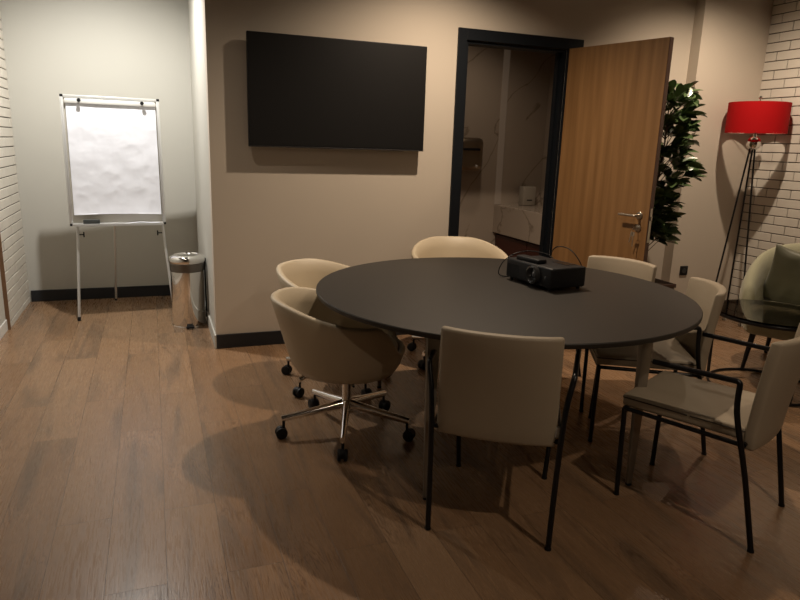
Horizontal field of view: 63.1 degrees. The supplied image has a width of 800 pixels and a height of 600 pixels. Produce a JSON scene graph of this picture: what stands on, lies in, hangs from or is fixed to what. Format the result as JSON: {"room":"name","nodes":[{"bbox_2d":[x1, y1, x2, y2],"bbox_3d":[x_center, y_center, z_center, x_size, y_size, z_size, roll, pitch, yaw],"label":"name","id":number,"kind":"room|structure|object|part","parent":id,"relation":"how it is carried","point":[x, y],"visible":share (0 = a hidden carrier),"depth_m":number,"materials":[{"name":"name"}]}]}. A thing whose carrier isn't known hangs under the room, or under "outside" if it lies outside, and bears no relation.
{"room":"meeting room","nodes":[
{"label":"meeting room","id":0,"kind":"room"},
{"bbox_2d":[0,274,5,325],"bbox_3d":[-1.738,-0.367,1.172,0.280,2.900,8.930,-3,14,-20],"label":"wall","id":1,"kind":"structure","parent":0,"point":[2,310],"depth_m":4.69,"materials":[{"name":"brick"}]},
{"bbox_2d":[0,319,7,339],"bbox_3d":[-2.397,0.505,3.503,0.008,0.080,2.829,-3,14,-20],"label":"baseboard","id":2,"kind":"structure","parent":1,"relation":"attached to","point":[4,327],"depth_m":4.66,"materials":[{"name":"white plastic"}]},
{"bbox_2d":[0,234,10,329],"bbox_3d":[-2.838,-1.191,4.469,0.026,2.900,0.009,-3,14,-20],"label":"trim","id":3,"kind":"structure","parent":1,"relation":"attached to","point":[2,271],"depth_m":4.73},
{"bbox_2d":[0,11,29,326],"bbox_3d":[-2.996,-1.294,4.879,0.020,2.900,0.890,-3,14,-20],"label":"brick wall","id":4,"kind":"structure","parent":0,"point":[11,230],"depth_m":5.06,"materials":[{"name":"white brick"}]},
{"bbox_2d":[0,0,197,301],"bbox_3d":[-2.590,-1.439,5.543,1.820,2.900,0.100,-3,14,-20],"label":"wall","id":5,"kind":"structure","parent":0,"point":[108,48],"depth_m":5.49,"materials":[{"name":"paint"}]},
{"bbox_2d":[31,285,170,301],"bbox_3d":[-2.524,-0.069,5.850,1.388,0.098,0.014,-3,14,-20],"label":"baseboard","id":6,"kind":"structure","parent":5,"relation":"attached to","point":[153,290],"depth_m":5.79,"materials":[{"name":"black wood"}]},
{"bbox_2d":[188,0,214,329],"bbox_3d":[-1.495,-1.288,5.059,0.120,2.900,1.610,-3,14,-20],"label":"wall","id":7,"kind":"structure","parent":0,"point":[195,7],"depth_m":4.90,"materials":[{"name":"paint"}]},
{"bbox_2d":[205,309,216,348],"bbox_3d":[-1.576,0.094,5.295,0.012,0.098,1.730,-3,14,-20],"label":"baseboard","id":8,"kind":"structure","parent":7,"relation":"attached to","point":[209,322],"depth_m":4.76,"materials":[{"name":"paint"}]},
{"bbox_2d":[0,295,799,599],"bbox_3d":[1.141,0.905,2.595,6.527,0.050,9.130,-3,14,-20],"label":"floor","id":9,"kind":"structure","parent":0,"point":[141,458],"depth_m":2.76,"materials":[{"name":"brown wood"}]},
{"bbox_2d":[59,94,171,320],"bbox_3d":[-2.287,-0.760,5.316,0.734,1.708,0.657,-4,15,-24],"label":"easel","id":10,"kind":"object","parent":9,"relation":"on","point":[114,220],"visible":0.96,"depth_m":5.07,"materials":[{"name":"metal"}]},
{"bbox_3d":[-2.500,-0.248,5.065,0.021,0.791,0.155,0,14,-6],"label":"leg","id":11,"kind":"part","parent":10,"relation":"part of","materials":[{"name":"metal"}]},
{"bbox_2d":[83,219,99,223],"bbox_3d":[-2.381,-0.599,5.032,0.116,0.045,0.028,-3,14,-20],"label":"eraser","id":12,"kind":"object","parent":10,"relation":"on","point":[85,221],"visible":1,"depth_m":5.02,"materials":[{"name":"fabric"}]},
{"bbox_3d":[-2.220,-1.075,5.072,0.700,0.974,0.084,-4,15,-24],"label":"frame","id":13,"kind":"part","parent":10,"relation":"part of","materials":[{"name":"metal"}]},
{"bbox_2d":[65,103,160,214],"bbox_3d":[-2.209,-1.089,5.052,0.630,0.849,0.078,-4,15,-24],"label":"paper pad","id":14,"kind":"object","parent":10,"relation":"hanging from","point":[113,150],"visible":1,"depth_m":5.05,"materials":[{"name":"white paper"}]},
{"bbox_3d":[-2.380,-0.437,5.442,0.019,0.996,0.498,-5,15,-28],"label":"leg","id":15,"kind":"part","parent":10,"relation":"part of","materials":[{"name":"metal"}]},
{"bbox_2d":[72,223,163,226],"bbox_3d":[-2.204,-0.593,5.117,0.656,0.023,0.066,-4,15,-24],"label":"tray","id":16,"kind":"object","parent":10,"relation":"on","point":[73,224],"depth_m":5.09,"materials":[{"name":"metal"}]},
{"bbox_3d":[-1.900,-0.293,5.334,0.160,0.792,0.021,14,18,41],"label":"leg","id":17,"kind":"part","parent":10,"relation":"part of","materials":[{"name":"metal"}]},
{"bbox_2d":[168,252,206,328],"bbox_3d":[-1.635,-0.078,5.024,0.266,0.556,0.266,8,15,23],"label":"pedal bin","id":18,"kind":"object","parent":9,"relation":"on","point":[187,269],"visible":0.99,"depth_m":4.94,"materials":[{"name":"silver metal"}]},
{"bbox_3d":[-1.627,-0.321,4.966,0.266,0.056,0.266,-3,14,-20],"label":"lid","id":19,"kind":"part","parent":18,"relation":"part of","materials":[{"name":"silver metal"}]},
{"bbox_2d":[276,258,390,397],"bbox_3d":[-0.403,0.153,3.901,0.712,0.706,0.686,10,16,30],"label":"tub chair","id":20,"kind":"object","parent":9,"relation":"on","point":[307,273],"visible":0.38,"depth_m":4.04,"materials":[{"name":"beige leather"}]},
{"bbox_3d":[-0.483,0.402,3.818,0.043,0.087,0.314,10,16,32],"label":"arm","id":21,"kind":"part","parent":20,"relation":"part of","materials":[{"name":"silver metal"}]},
{"bbox_2d":[270,287,415,461],"bbox_3d":[-0.274,0.322,3.214,0.716,0.706,0.686,1,13,-3],"label":"tub chair","id":22,"kind":"object","parent":9,"relation":"on","point":[325,345],"visible":0.96,"depth_m":2.99,"materials":[{"name":"beige leather"}]},
{"bbox_3d":[-0.430,0.546,3.222,0.314,0.087,0.043,-3,14,-21],"label":"arm","id":23,"kind":"part","parent":22,"relation":"part of","materials":[{"name":"silver metal"}]},
{"bbox_3d":[-0.377,0.502,3.413,0.043,0.087,0.314,-9,17,-38],"label":"arm","id":24,"kind":"part","parent":22,"relation":"part of","materials":[{"name":"silver metal"}]},
{"bbox_3d":[-0.264,0.577,3.115,0.043,0.088,0.314,1,13,-2],"label":"arm","id":25,"kind":"part","parent":22,"relation":"part of","materials":[{"name":"silver metal"}]},
{"bbox_3d":[-0.174,0.506,3.424,0.043,0.087,0.314,10,16,32],"label":"arm","id":26,"kind":"part","parent":22,"relation":"part of","materials":[{"name":"silver metal"}]},
{"bbox_3d":[-0.104,0.555,3.232,0.314,0.087,0.043,6,14,17],"label":"arm","id":27,"kind":"part","parent":22,"relation":"part of","materials":[{"name":"silver metal"}]},
{"bbox_2d":[407,236,507,369],"bbox_3d":[0.406,0.012,4.411,0.686,0.796,0.713,0,14,-7],"label":"tub chair","id":28,"kind":"object","parent":9,"relation":"on","point":[437,246],"visible":0.23,"depth_m":4.59,"materials":[{"name":"beige leather"}]},
{"bbox_3d":[0.231,0.254,4.535,0.314,0.087,0.043,9,15,27],"label":"arm","id":29,"kind":"part","parent":28,"relation":"part of","materials":[{"name":"silver metal"}]},
{"bbox_2d":[425,326,581,551],"bbox_3d":[0.398,0.447,2.576,0.581,0.802,0.598,5,14,13],"label":"armchair","id":30,"kind":"object","parent":9,"relation":"on","point":[502,388],"visible":1,"depth_m":2.30,"materials":[{"name":"beige leather"}]},
{"bbox_3d":[0.127,0.503,2.607,0.047,0.650,0.435,3,14,6],"label":"leg and arm","id":31,"kind":"part","parent":30,"relation":"part of","materials":[{"name":"black metal"}]},
{"bbox_3d":[0.265,0.560,2.936,0.041,0.395,0.020,5,14,13],"label":"leg","id":32,"kind":"part","parent":30,"relation":"part of","materials":[{"name":"black metal"}]},
{"bbox_3d":[0.406,0.439,2.609,0.491,0.021,0.514,5,14,13],"label":"seat frame","id":33,"kind":"part","parent":30,"relation":"part of","materials":[{"name":"beige leather"}]},
{"bbox_3d":[0.347,0.313,2.313,0.438,0.423,0.134,5,14,13],"label":"backrest","id":34,"kind":"part","parent":30,"relation":"part of","materials":[{"name":"beige leather"}]},
{"bbox_3d":[0.656,0.596,2.842,0.041,0.395,0.020,5,14,13],"label":"leg","id":35,"kind":"part","parent":30,"relation":"part of","materials":[{"name":"black metal"}]},
{"bbox_3d":[0.639,0.549,2.485,0.047,0.650,0.435,7,14,21],"label":"leg and arm","id":36,"kind":"part","parent":30,"relation":"part of","materials":[{"name":"black metal"}]},
{"bbox_2d":[316,257,702,499],"bbox_3d":[0.493,0.304,3.320,1.828,0.740,1.828,-3,14,-20],"label":"round table","id":37,"kind":"object","parent":9,"relation":"on","point":[418,297],"visible":0.8,"depth_m":2.88,"materials":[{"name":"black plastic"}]},
{"bbox_3d":[0.118,0.470,2.610,0.052,0.707,0.036,-1,14,-11],"label":"leg","id":38,"kind":"part","parent":37,"relation":"part of","materials":[{"name":"grey metal"}]},
{"bbox_2d":[498,250,552,276],"bbox_3d":[0.687,-0.190,3.522,0.293,0.140,0.148,-3,14,-20],"label":"power cable","id":39,"kind":"object","parent":37,"relation":"on","point":[528,250],"visible":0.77,"depth_m":3.54,"materials":[{"name":"black plastic"}]},
{"bbox_2d":[506,255,585,291],"bbox_3d":[0.741,-0.141,3.370,0.246,0.118,0.360,-5,15,-28],"label":"projector","id":40,"kind":"object","parent":37,"relation":"on","point":[555,274],"visible":1,"depth_m":3.25,"materials":[{"name":"black plastic"}]},
{"bbox_2d":[507,263,518,276],"bbox_3d":[0.593,-0.161,3.425,0.002,0.062,0.093,-5,15,-28],"label":"vent grille","id":41,"kind":"object","parent":40,"relation":"attached to","point":[512,268],"depth_m":3.42,"materials":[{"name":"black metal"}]},
{"bbox_2d":[516,254,546,263],"bbox_3d":[0.677,-0.210,3.358,0.060,0.022,0.170,-6,16,-30],"label":"remote control","id":42,"kind":"object","parent":40,"relation":"on","point":[528,258],"visible":1,"depth_m":3.32,"materials":[{"name":"black plastic"}]},
{"bbox_3d":[0.835,-0.187,3.329,0.060,0.003,0.100,-5,15,-28],"label":"control panel","id":43,"kind":"part","parent":40,"relation":"part of","materials":[{"name":"black plastic"}]},
{"bbox_2d":[549,246,581,286],"bbox_3d":[0.896,-0.188,3.439,0.096,0.190,0.296,-6,15,-28],"label":"cable","id":44,"kind":"object","parent":37,"relation":"on","point":[556,246],"visible":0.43,"depth_m":3.38,"materials":[{"name":"black plastic"}]},
{"bbox_3d":[1.015,0.459,2.779,0.052,0.707,0.036,-1,14,-11],"label":"leg","id":45,"kind":"part","parent":37,"relation":"part of","materials":[{"name":"grey metal"}]},
{"bbox_2d":[578,255,656,418],"bbox_3d":[1.135,0.180,3.795,0.598,0.802,0.581,-10,18,-41],"label":"armchair","id":46,"kind":"object","parent":9,"relation":"on","point":[625,266],"visible":0.06,"depth_m":3.87,"materials":[{"name":"beige leather"}]},
{"bbox_3d":[1.054,0.449,3.511,0.020,0.395,0.041,-10,18,-41],"label":"leg","id":47,"kind":"part","parent":46,"relation":"part of","materials":[{"name":"black metal"}]},
{"bbox_3d":[1.313,-0.035,3.904,0.134,0.423,0.438,-10,18,-41],"label":"backrest","id":48,"kind":"part","parent":46,"relation":"part of","materials":[{"name":"beige leather"}]},
{"bbox_2d":[579,277,726,454],"bbox_3d":[1.278,0.295,3.332,0.598,0.802,0.581,4,14,8],"label":"armchair","id":49,"kind":"object","parent":9,"relation":"on","point":[691,349],"visible":0.49,"depth_m":3.19,"materials":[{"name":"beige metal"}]},
{"bbox_3d":[1.022,0.423,3.612,0.020,0.395,0.041,4,14,8],"label":"leg","id":50,"kind":"part","parent":49,"relation":"part of","materials":[{"name":"black metal"}]},
{"bbox_3d":[0.962,0.514,3.223,0.020,0.395,0.041,4,14,8],"label":"leg","id":51,"kind":"part","parent":49,"relation":"part of","materials":[{"name":"black metal"}]},
{"bbox_3d":[1.224,0.291,3.340,0.476,0.021,0.491,4,14,8],"label":"seat frame","id":52,"kind":"part","parent":49,"relation":"part of","materials":[{"name":"black metal"}]},
{"bbox_3d":[1.217,0.257,3.333,0.465,0.050,0.430,4,14,8],"label":"seat","id":53,"kind":"part","parent":49,"relation":"part of","materials":[{"name":"beige leather"}]},
{"bbox_3d":[1.284,0.427,3.087,0.435,0.651,0.049,2,13,1],"label":"leg and arm","id":54,"kind":"part","parent":49,"relation":"part of","materials":[{"name":"black metal"}]},
{"bbox_3d":[1.513,0.126,3.256,0.134,0.423,0.438,4,14,8],"label":"backrest","id":55,"kind":"part","parent":49,"relation":"part of","materials":[{"name":"beige leather"}]},
{"bbox_2d":[648,80,706,288],"bbox_3d":[1.975,-0.701,5.065,0.663,1.972,0.579,4,14,10],"label":"potted plant","id":56,"kind":"object","parent":9,"relation":"on","point":[685,95],"visible":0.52,"depth_m":4.88,"materials":[{"name":"green plant"}]},
{"bbox_3d":[2.003,-0.826,5.045,0.404,1.519,0.365,-3,14,-20],"label":"stem","id":57,"kind":"part","parent":56,"relation":"part of","materials":[{"name":"brown plant"}]},
{"bbox_2d":[613,323,799,553],"bbox_3d":[1.273,0.461,2.639,0.598,0.802,0.581,14,18,41],"label":"armchair","id":58,"kind":"object","parent":9,"relation":"on","point":[754,419],"visible":0.99,"depth_m":2.47,"materials":[{"name":"beige leather"}]},
{"bbox_3d":[0.922,0.632,2.724,0.020,0.395,0.041,14,18,41],"label":"leg","id":59,"kind":"part","parent":58,"relation":"part of","materials":[{"name":"black metal"}]},
{"bbox_3d":[1.195,0.572,3.015,0.020,0.395,0.041,14,18,41],"label":"leg","id":60,"kind":"part","parent":58,"relation":"part of","materials":[{"name":"black metal"}]},
{"bbox_3d":[1.233,0.451,2.675,0.476,0.021,0.491,14,18,41],"label":"seat frame","id":61,"kind":"part","parent":58,"relation":"part of","materials":[{"name":"black metal"}]},
{"bbox_3d":[1.228,0.415,2.672,0.465,0.050,0.430,14,18,41],"label":"seat","id":62,"kind":"part","parent":58,"relation":"part of","materials":[{"name":"beige leather"}]},
{"bbox_3d":[1.127,0.579,2.433,0.435,0.651,0.049,11,16,34],"label":"leg and arm","id":63,"kind":"part","parent":58,"relation":"part of","materials":[{"name":"black metal"}]},
{"bbox_3d":[1.486,0.499,2.815,0.049,0.651,0.435,-9,17,-39],"label":"leg and arm","id":64,"kind":"part","parent":58,"relation":"part of","materials":[{"name":"black metal"}]},
{"bbox_3d":[1.450,0.318,2.444,0.134,0.423,0.438,14,18,41],"label":"backrest","id":65,"kind":"part","parent":58,"relation":"part of","materials":[{"name":"beige leather"}]},
{"bbox_2d":[706,299,799,406],"bbox_3d":[2.296,0.313,4.066,0.682,0.489,0.682,-3,14,-20],"label":"glass side table","id":66,"kind":"object","parent":9,"relation":"on","point":[758,313],"visible":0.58,"depth_m":3.99,"materials":[{"name":"brown"}]},
{"bbox_3d":[2.023,0.273,4.229,0.029,0.455,0.020,10,16,30],"label":"leg","id":67,"kind":"part","parent":66,"relation":"part of","materials":[{"name":"black metal"}]},
{"bbox_3d":[2.304,0.079,4.010,0.682,0.008,0.682,-3,14,-20],"label":"glass","id":68,"kind":"part","parent":66,"relation":"part of","materials":[{"name":"brown"}]},
{"bbox_2d":[715,96,791,326],"bbox_3d":[2.863,-0.722,5.457,0.478,1.894,0.456,-3,14,-20],"label":"floor lamp","id":69,"kind":"object","parent":9,"relation":"on","point":[743,117],"visible":0.96,"depth_m":5.17,"materials":[{"name":"red fabric"}]},
{"bbox_3d":[2.747,-0.537,5.459,0.217,1.487,0.014,-3,14,-20],"label":"leg","id":70,"kind":"part","parent":69,"relation":"part of","materials":[{"name":"black metal"}]},
{"bbox_3d":[2.877,-0.552,5.542,0.015,1.486,0.078,5,14,12],"label":"leg","id":71,"kind":"part","parent":69,"relation":"part of","materials":[{"name":"black metal"}]},
{"bbox_3d":[2.903,-0.527,5.441,0.015,1.486,0.131,-6,15,-29],"label":"leg","id":72,"kind":"part","parent":69,"relation":"part of","materials":[{"name":"black metal"}]},
{"bbox_3d":[2.898,-1.473,5.281,0.456,0.238,0.456,-3,14,-20],"label":"lamp shade","id":73,"kind":"part","parent":69,"relation":"part of","materials":[{"name":"red fabric"}]},
{"bbox_2d":[739,243,799,367],"bbox_3d":[2.780,0.065,4.445,0.830,0.832,0.778,13,18,40],"label":"lounge chair","id":74,"kind":"object","parent":9,"relation":"on","point":[752,285],"visible":0.33,"depth_m":4.54,"materials":[{"name":"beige fabric"}]},
{"bbox_3d":[2.377,0.338,4.446,0.072,0.275,0.038,3,13,5],"label":"leg","id":75,"kind":"part","parent":74,"relation":"part of","materials":[{"name":"black metal"}]},
{"bbox_3d":[2.723,0.265,4.798,0.038,0.275,0.070,-1,14,-12],"label":"leg","id":76,"kind":"part","parent":74,"relation":"part of","materials":[{"name":"black metal"}]},
{"bbox_3d":[2.846,-0.082,4.482,0.830,0.560,0.592,13,18,40],"label":"backrest","id":77,"kind":"part","parent":74,"relation":"part of","materials":[{"name":"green fabric"}]},
{"bbox_3d":[2.738,0.143,4.419,0.680,0.185,0.660,13,18,40],"label":"seat","id":78,"kind":"part","parent":74,"relation":"part of","materials":[{"name":"green fabric"}]},
{"bbox_2d":[763,243,799,305],"bbox_3d":[2.743,-0.123,4.452,0.213,0.501,0.564,-11,19,-44],"label":"throw pillow","id":79,"kind":"object","parent":74,"relation":"on","point":[782,282],"visible":0.83,"depth_m":4.45,"materials":[{"name":"fabric"}]},
{"bbox_2d":[203,0,695,334],"bbox_3d":[0.548,-1.187,4.917,3.840,2.900,0.120,-3,14,-20],"label":"wall","id":80,"kind":"structure","parent":0,"point":[270,207],"depth_m":4.55,"materials":[{"name":"paint"}]},
{"bbox_2d":[216,330,406,348],"bbox_3d":[-0.465,0.245,4.815,1.728,0.099,0.014,-3,14,-20],"label":"baseboard","id":81,"kind":"structure","parent":80,"relation":"attached to","point":[266,337],"depth_m":4.59,"materials":[{"name":"black wood"}]},
{"bbox_2d":[246,30,426,151],"bbox_3d":[-0.409,-1.377,4.385,1.220,0.704,0.091,-3,14,-20],"label":"television","id":82,"kind":"object","parent":80,"relation":"attached to","point":[303,91],"visible":1,"depth_m":4.33,"materials":[{"name":"black plastic"}]},
{"bbox_3d":[-0.405,-1.029,4.427,1.208,0.006,0.005,-3,14,-20],"label":"trim","id":83,"kind":"part","parent":82,"relation":"part of","materials":[{"name":"black plastic"}]},
{"bbox_2d":[448,27,583,257],"bbox_3d":[0.851,-0.880,5.100,1.052,2.238,0.138,-3,14,-20],"label":"door frame","id":84,"kind":"structure","parent":80,"relation":"in","point":[557,46],"depth_m":4.90,"materials":[{"name":"black metal"}]},
{"bbox_2d":[552,37,673,267],"bbox_3d":[1.516,-0.768,4.863,0.171,2.157,0.846,-8,17,-36],"label":"door leaf","id":85,"kind":"structure","parent":84,"relation":"attached to","point":[616,97],"depth_m":4.74,"materials":[{"name":"brown wood"}]},
{"bbox_3d":[1.637,-0.605,4.635,0.064,0.052,0.161,-8,17,-36],"label":"door handle","id":86,"kind":"part","parent":85,"relation":"part of","materials":[{"name":"metal"}]},
{"bbox_2d":[628,227,636,245],"bbox_3d":[1.657,-0.453,4.629,0.044,0.140,0.044,-8,17,-36],"label":"bunch","id":87,"kind":"object","parent":85,"relation":"hanging from","point":[634,228],"visible":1,"depth_m":4.62,"materials":[{"name":"metal"}]},
{"bbox_3d":[1.758,-0.520,4.576,0.026,0.240,0.010,-8,17,-36],"label":"lock plate","id":88,"kind":"part","parent":85,"relation":"part of","materials":[{"name":"metal"}]},
{"bbox_2d":[458,46,550,244],"bbox_3d":[0.537,-1.531,6.355,2.150,2.900,0.100,-3,14,-20],"label":"wall","id":89,"kind":"structure","parent":0,"point":[529,72],"depth_m":6.47,"materials":[{"name":"paint"}]},
{"bbox_2d":[462,137,482,170],"bbox_3d":[0.651,-1.400,6.253,0.290,0.310,0.196,-3,14,-20],"label":"dryer","id":90,"kind":"object","parent":89,"relation":"attached to","point":[472,147],"visible":0.69,"depth_m":6.19,"materials":[{"name":"metal"}]},
{"bbox_2d":[494,49,510,203],"bbox_3d":[1.019,-1.953,6.375,0.070,2.018,0.006,-3,14,-20],"label":"light strip","id":91,"kind":"object","parent":89,"relation":"attached to","point":[506,63],"visible":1,"depth_m":6.43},
{"bbox_2d":[539,54,554,204],"bbox_3d":[1.738,-1.426,6.082,0.100,2.900,1.280,-3,14,-20],"label":"wall","id":92,"kind":"structure","parent":0,"point":[552,55],"depth_m":6.58,"materials":[{"name":"paint"}]},
{"bbox_2d":[493,204,542,256],"bbox_3d":[1.408,-0.479,6.204,0.528,0.740,1.258,-3,14,-20],"label":"countertop","id":93,"kind":"structure","parent":92,"relation":"attached to","point":[517,227],"depth_m":6.25,"materials":[{"name":"stone"}]},
{"bbox_3d":[1.085,-0.403,6.444,0.017,0.420,0.605,-3,14,-20],"label":"cabinet door","id":94,"kind":"part","parent":93,"relation":"part of","materials":[{"name":"brown wood"}]},
{"bbox_2d":[518,186,535,205],"bbox_3d":[1.285,-1.052,6.585,0.140,0.190,0.102,-3,14,-20],"label":"dispenser","id":95,"kind":"object","parent":93,"relation":"on","point":[526,193],"visible":1,"depth_m":6.54,"materials":[{"name":"white plastic"}]},
{"bbox_3d":[1.297,-0.264,5.892,0.017,0.420,0.590,-3,14,-20],"label":"cabinet door","id":96,"kind":"part","parent":93,"relation":"part of","materials":[{"name":"brown wood"}]},
{"bbox_2d":[661,0,773,299],"bbox_3d":[2.818,-1.300,5.701,1.007,2.900,0.225,-3,14,-20],"label":"wall pier","id":97,"kind":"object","parent":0,"point":[729,40],"visible":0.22,"depth_m":5.51,"materials":[{"name":"paint"}]},
{"bbox_2d":[679,266,687,274],"bbox_3d":[2.485,-0.257,5.704,0.082,0.082,0.013,-3,14,-20],"label":"wall socket","id":98,"kind":"object","parent":97,"relation":"attached to","point":[683,269],"visible":1,"depth_m":5.70,"materials":[{"name":"black plastic"}]},
{"bbox_2d":[729,0,799,299],"bbox_3d":[3.942,-0.702,3.355,0.017,2.900,5.095,-3,14,-20],"label":"brick wall","id":99,"kind":"structure","parent":0,"point":[775,205],"depth_m":5.41,"materials":[{"name":"white brick"}]}
]}

